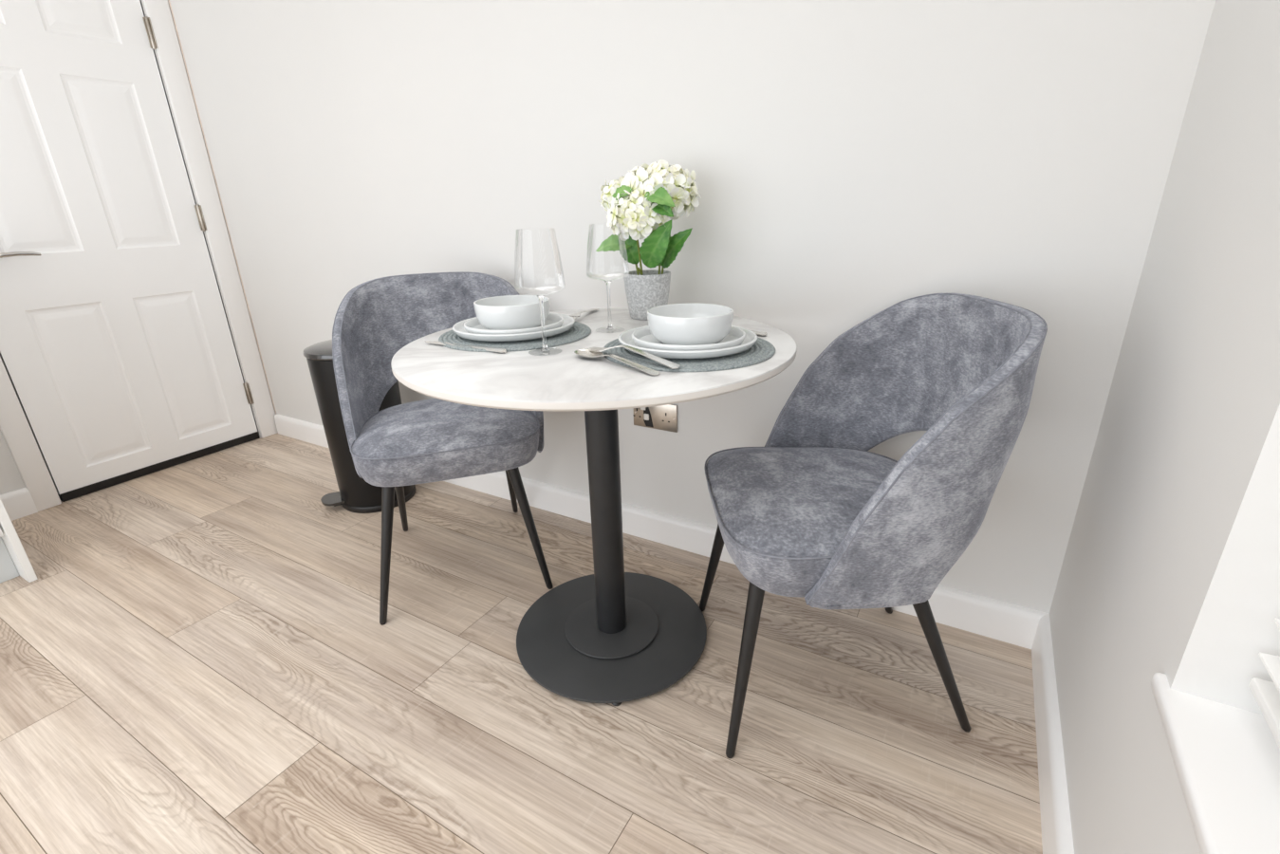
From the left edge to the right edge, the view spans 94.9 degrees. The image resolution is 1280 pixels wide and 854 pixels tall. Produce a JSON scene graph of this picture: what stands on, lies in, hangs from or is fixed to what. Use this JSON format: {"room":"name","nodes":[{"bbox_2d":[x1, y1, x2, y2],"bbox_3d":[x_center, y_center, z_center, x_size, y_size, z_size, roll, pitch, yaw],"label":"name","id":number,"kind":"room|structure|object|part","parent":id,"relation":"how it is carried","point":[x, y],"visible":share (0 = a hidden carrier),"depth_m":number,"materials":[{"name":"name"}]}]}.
{"room":"dining room","nodes":[
{"label":"dining room","id":0,"kind":"room"},
{"bbox_2d":[0,0,260,501],"bbox_3d":[-2.300,-0.843,1.819,0.120,2.420,1.720,10,24,28],"label":"wall","id":1,"kind":"structure","parent":0,"point":[10,479],"depth_m":2.12,"materials":[{"name":"paint"}]},
{"bbox_2d":[0,487,37,520],"bbox_3d":[-2.276,0.293,2.096,0.018,0.098,0.163,10,24,28],"label":"baseboard","id":2,"kind":"structure","parent":1,"relation":"attached to","point":[19,503],"depth_m":2.13,"materials":[{"name":"white paint"}]},
{"bbox_2d":[0,0,259,501],"bbox_3d":[-2.033,-0.758,2.188,0.098,1.984,0.743,10,24,28],"label":"door","id":3,"kind":"structure","parent":1,"relation":"in","point":[118,354],"depth_m":2.23,"materials":[{"name":"paint"}]},
{"bbox_3d":[-2.147,-0.580,1.998,0.058,0.052,0.157,10,24,28],"label":"handle","id":4,"kind":"part","parent":3,"relation":"part of","materials":[{"name":"silver metal"}]},
{"bbox_2d":[0,0,278,511],"bbox_3d":[-2.083,-0.807,2.204,0.141,2.070,0.907,10,24,28],"label":"trim","id":5,"kind":"structure","parent":1,"relation":"attached to","point":[14,427],"depth_m":2.39,"materials":[{"name":"white wood"}]},
{"bbox_2d":[0,433,1042,853],"bbox_3d":[-1.526,0.982,0.457,3.292,0.060,4.300,10,24,28],"label":"floor","id":6,"kind":"structure","parent":0,"point":[199,658],"depth_m":1.27,"materials":[{"name":"brown wood"}]},
{"bbox_2d":[0,497,37,583],"bbox_3d":[-2.234,0.103,1.500,0.590,0.875,0.630,10,24,28],"label":"base cabinet","id":7,"kind":"object","parent":6,"relation":"on","point":[14,562],"visible":1,"depth_m":1.74,"materials":[{"name":"white wood"}]},
{"bbox_2d":[302,339,415,513],"bbox_3d":[-1.001,-0.009,2.107,0.284,0.595,0.317,10,24,28],"label":"pedal bin","id":8,"kind":"object","parent":6,"relation":"on","point":[355,494],"visible":0.51,"depth_m":2.03,"materials":[{"name":"black plastic"}]},
{"bbox_3d":[-0.999,-0.278,2.021,0.284,0.030,0.284,10,24,28],"label":"lid","id":9,"kind":"part","parent":8,"relation":"part of","materials":[{"name":"silver metal"}]},
{"bbox_2d":[332,271,553,625],"bbox_3d":[-0.537,0.015,1.675,0.528,0.838,0.512,-8,22,-17],"label":"dining chair","id":10,"kind":"object","parent":6,"relation":"on","point":[396,447],"visible":0.69,"depth_m":1.59,"materials":[{"name":"fabric"}]},
{"bbox_3d":[-0.648,0.320,1.511,0.031,0.389,0.116,10,24,29],"label":"leg","id":11,"kind":"part","parent":10,"relation":"part of","materials":[{"name":"black metal"}]},
{"bbox_3d":[-0.755,0.193,1.847,0.031,0.392,0.190,-12,23,-25],"label":"leg","id":12,"kind":"part","parent":10,"relation":"part of","materials":[{"name":"black metal"}]},
{"bbox_3d":[-0.562,-0.177,1.668,0.528,0.474,0.382,-8,22,-17],"label":"backrest","id":13,"kind":"part","parent":10,"relation":"part of","materials":[{"name":"fabric"}]},
{"bbox_3d":[-0.532,0.014,1.643,0.469,0.124,0.447,-8,22,-17],"label":"seat","id":14,"kind":"part","parent":10,"relation":"part of","materials":[{"name":"fabric"}]},
{"bbox_3d":[-0.430,0.148,1.944,0.031,0.392,0.189,-4,21,-8],"label":"leg","id":15,"kind":"part","parent":10,"relation":"part of","materials":[{"name":"black metal"}]},
{"bbox_3d":[-0.306,0.272,1.614,0.111,0.389,0.031,9,23,24],"label":"leg","id":16,"kind":"part","parent":10,"relation":"part of","materials":[{"name":"black metal"}]},
{"bbox_2d":[390,308,797,705],"bbox_3d":[-0.079,0.170,1.358,0.804,0.750,0.804,10,24,28],"label":"round table","id":17,"kind":"object","parent":6,"relation":"on","point":[612,635],"visible":0.88,"depth_m":1.31,"materials":[{"name":"stone"}]},
{"bbox_2d":[438,321,591,352],"bbox_3d":[-0.273,-0.207,1.299,0.330,0.006,0.330,10,24,28],"label":"placemat","id":18,"kind":"object","parent":17,"relation":"on","point":[579,331],"visible":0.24,"depth_m":1.21,"materials":[{"name":"grey fabric"}]},
{"bbox_2d":[424,340,506,352],"bbox_3d":[-0.355,-0.163,1.185,0.222,0.007,0.018,10,24,28],"label":"knife","id":19,"kind":"object","parent":18,"relation":"on","point":[494,349],"visible":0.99,"depth_m":1.16,"materials":[{"name":"metal"}]},
{"bbox_2d":[463,313,564,333],"bbox_3d":[-0.272,-0.221,1.279,0.215,0.022,0.215,10,24,28],"label":"plate","id":20,"kind":"object","parent":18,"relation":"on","point":[554,321],"visible":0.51,"depth_m":1.22,"materials":[{"name":"white ceramic"}]},
{"bbox_2d":[473,295,549,330],"bbox_3d":[-0.275,-0.246,1.276,0.161,0.058,0.161,10,24,28],"label":"bowl","id":21,"kind":"object","parent":20,"relation":"on","point":[505,312],"visible":0.84,"depth_m":1.22,"materials":[{"name":"white ceramic"}]},
{"bbox_2d":[452,312,575,341],"bbox_3d":[-0.275,-0.220,1.295,0.264,0.022,0.264,10,24,28],"label":"dinner plate","id":22,"kind":"object","parent":18,"relation":"on","point":[458,328],"visible":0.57,"depth_m":1.19,"materials":[{"name":"white ceramic"}]},
{"bbox_2d":[514,227,565,355],"bbox_3d":[-0.186,-0.251,1.097,0.093,0.226,0.093,10,24,28],"label":"wine glass","id":23,"kind":"object","parent":17,"relation":"on","point":[540,292],"visible":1,"depth_m":1.11,"materials":[{"name":"clear glass"}]},
{"bbox_2d":[514,227,565,296],"bbox_3d":[-0.187,-0.300,1.078,0.093,0.119,0.093,10,24,28],"label":"bowl","id":24,"kind":"object","parent":23,"relation":"on","point":[518,265],"depth_m":1.10,"materials":[{"name":"clear glass"}]},
{"bbox_3d":[-0.184,-0.198,1.117,0.017,0.105,0.017,10,24,28],"label":"stem","id":25,"kind":"part","parent":23,"relation":"part of","materials":[{"name":"clear glass"}]},
{"bbox_2d":[568,308,599,319],"bbox_3d":[-0.145,-0.285,1.477,0.034,0.012,0.214,4,21,14],"label":"fork","id":26,"kind":"object","parent":17,"relation":"on","point":[574,316],"visible":0.77,"depth_m":1.44,"materials":[{"name":"metal"}]},
{"bbox_2d":[586,222,629,333],"bbox_3d":[-0.070,-0.323,1.280,0.093,0.226,0.093,1,21,7],"label":"wine glass","id":27,"kind":"object","parent":17,"relation":"on","point":[607,278],"visible":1,"depth_m":1.29,"materials":[{"name":"clear glass"}]},
{"bbox_2d":[586,222,629,280],"bbox_3d":[-0.071,-0.373,1.261,0.093,0.119,0.093,1,21,7],"label":"bowl","id":28,"kind":"object","parent":27,"relation":"on","point":[590,242],"depth_m":1.28,"materials":[{"name":"clear glass"}]},
{"bbox_3d":[-0.069,-0.270,1.300,0.017,0.105,0.017,1,21,7],"label":"stem","id":29,"kind":"part","parent":27,"relation":"part of","materials":[{"name":"clear glass"}]},
{"bbox_3d":[-0.071,0.508,1.486,0.477,0.007,0.477,10,24,28],"label":"plate","id":30,"kind":"part","parent":17,"relation":"part of","materials":[{"name":"black metal"}]},
{"bbox_2d":[574,349,659,375],"bbox_3d":[-0.044,-0.117,1.031,0.041,0.016,0.212,-20,27,-40],"label":"spoon","id":31,"kind":"object","parent":17,"relation":"on","point":[583,353],"visible":1,"depth_m":1.03,"materials":[{"name":"metal"}]},
{"bbox_2d":[595,159,701,319],"bbox_3d":[0.022,-0.436,1.389,0.244,0.356,0.217,-5,21,-9],"label":"hydrangea","id":32,"kind":"object","parent":17,"relation":"on","point":[644,200],"visible":0.97,"depth_m":1.32,"materials":[{"name":"plant"}]},
{"bbox_3d":[-0.003,-0.405,1.386,0.007,0.121,0.038,7,23,22],"label":"stem","id":33,"kind":"part","parent":32,"relation":"part of","materials":[{"name":"green plant"}]},
{"bbox_2d":[623,269,670,319],"bbox_3d":[0.018,-0.323,1.441,0.116,0.108,0.116,10,24,28],"label":"pot","id":34,"kind":"object","parent":32,"relation":"attached to","point":[645,289],"depth_m":1.40,"materials":[{"name":"stone"}]},
{"bbox_2d":[601,336,775,371],"bbox_3d":[0.092,-0.152,1.130,0.330,0.006,0.330,10,24,28],"label":"placemat","id":35,"kind":"object","parent":17,"relation":"on","point":[762,350],"visible":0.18,"depth_m":1.03,"materials":[{"name":"grey fabric"}]},
{"bbox_2d":[584,344,680,369],"bbox_3d":[-0.017,-0.131,1.037,0.214,0.022,0.034,16,27,38],"label":"fork","id":36,"kind":"object","parent":35,"relation":"on","point":[671,364],"visible":1,"depth_m":1.01,"materials":[{"name":"metal"}]},
{"bbox_2d":[618,325,757,358],"bbox_3d":[0.091,-0.166,1.128,0.264,0.022,0.264,10,24,28],"label":"dinner plate","id":37,"kind":"object","parent":35,"relation":"on","point":[625,338],"visible":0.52,"depth_m":1.02,"materials":[{"name":"white ceramic"}]},
{"bbox_2d":[631,326,745,351],"bbox_3d":[0.091,-0.168,1.114,0.215,0.022,0.215,10,24,28],"label":"plate","id":38,"kind":"object","parent":37,"relation":"on","point":[642,337],"visible":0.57,"depth_m":1.05,"materials":[{"name":"white ceramic"}]},
{"bbox_2d":[647,303,733,345],"bbox_3d":[0.094,-0.191,1.108,0.161,0.058,0.161,10,24,28],"label":"bowl","id":39,"kind":"object","parent":38,"relation":"on","point":[674,324],"visible":0.96,"depth_m":1.05,"materials":[{"name":"white ceramic"}]},
{"bbox_2d":[751,330,766,335],"bbox_3d":[0.178,-0.215,1.288,0.222,0.007,0.018,16,27,38],"label":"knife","id":40,"kind":"object","parent":17,"relation":"on","point":[760,333],"visible":0.08,"depth_m":1.22,"materials":[{"name":"metal"}]},
{"bbox_2d":[699,292,1047,758],"bbox_3d":[0.400,0.172,1.201,0.512,0.838,0.528,-2,21,-1],"label":"dining chair","id":41,"kind":"object","parent":6,"relation":"on","point":[825,519],"visible":1,"depth_m":1.07,"materials":[{"name":"fabric"}]},
{"bbox_3d":[0.188,0.320,1.456,0.031,0.389,0.116,-20,27,-39],"label":"leg","id":42,"kind":"part","parent":41,"relation":"part of","materials":[{"name":"black metal"}]},
{"bbox_3d":[0.198,0.447,1.119,0.031,0.389,0.111,17,27,40],"label":"leg","id":43,"kind":"part","parent":41,"relation":"part of","materials":[{"name":"black metal"}]},
{"bbox_3d":[0.369,0.160,1.200,0.447,0.124,0.469,-2,21,-1],"label":"seat","id":44,"kind":"part","parent":41,"relation":"part of","materials":[{"name":"fabric"}]},
{"bbox_3d":[0.563,0.310,1.452,0.190,0.392,0.031,-5,21,-10],"label":"leg","id":45,"kind":"part","parent":41,"relation":"part of","materials":[{"name":"black metal"}]},
{"bbox_3d":[0.460,-0.001,1.137,0.382,0.474,0.528,-2,21,-1],"label":"backrest","id":46,"kind":"part","parent":41,"relation":"part of","materials":[{"name":"fabric"}]},
{"bbox_3d":[0.572,0.432,1.132,0.189,0.392,0.031,2,21,8],"label":"leg","id":47,"kind":"part","parent":41,"relation":"part of","materials":[{"name":"black metal"}]},
{"bbox_2d":[167,0,1215,612],"bbox_3d":[-0.337,-0.832,1.746,3.592,2.480,0.120,10,24,28],"label":"wall","id":48,"kind":"structure","parent":0,"point":[851,160],"depth_m":1.42,"materials":[{"name":"paint"}]},
{"bbox_2d":[633,404,677,432],"bbox_3d":[0.044,-0.034,1.744,0.147,0.085,0.009,10,24,28],"label":"wall socket","id":49,"kind":"object","parent":48,"relation":"attached to","point":[664,417],"visible":0.8,"depth_m":1.74,"materials":[{"name":"silver metal"}]},
{"bbox_2d":[643,413,649,420],"bbox_3d":[0.019,-0.030,1.758,0.017,0.019,0.004,10,24,28],"label":"rocker switch","id":50,"kind":"object","parent":49,"relation":"attached to","point":[645,416],"depth_m":1.76,"materials":[{"name":"white plastic"}]},
{"bbox_2d":[274,413,1048,649],"bbox_3d":[-0.411,0.234,2.128,3.146,0.098,0.018,10,24,28],"label":"baseboard","id":51,"kind":"structure","parent":48,"relation":"attached to","point":[1011,623],"depth_m":1.83,"materials":[{"name":"white paint"}]},
{"bbox_2d":[1049,0,1279,853],"bbox_3d":[0.208,-0.011,-0.453,0.300,2.480,3.400,10,24,28],"label":"wall","id":52,"kind":"structure","parent":0,"point":[1171,565],"depth_m":0.74,"materials":[{"name":"paint"}]},
{"bbox_2d":[1031,612,1074,853],"bbox_3d":[0.097,1.021,0.024,0.018,0.098,3.400,10,24,28],"label":"baseboard","id":53,"kind":"structure","parent":52,"relation":"attached to","point":[1054,806],"depth_m":1.06,"materials":[{"name":"white paint"}]},
{"bbox_2d":[1150,672,1279,853],"bbox_3d":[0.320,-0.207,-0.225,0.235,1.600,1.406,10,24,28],"label":"window sill","id":54,"kind":"structure","parent":52,"relation":"in","point":[1226,758],"depth_m":0.56,"materials":[{"name":"white paint"}]},
{"bbox_2d":[1248,618,1279,747],"bbox_3d":[0.297,-0.243,-0.211,0.059,1.538,1.304,10,24,28],"label":"blind","id":55,"kind":"object","parent":54,"relation":"attached to","point":[1267,694],"visible":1,"depth_m":0.57,"materials":[{"name":"white fabric"}]},
{"bbox_3d":[0.315,0.469,0.060,0.052,0.014,1.304,10,24,28],"label":"rail","id":56,"kind":"part","parent":55,"relation":"part of","materials":[{"name":"white plastic"}]}
]}

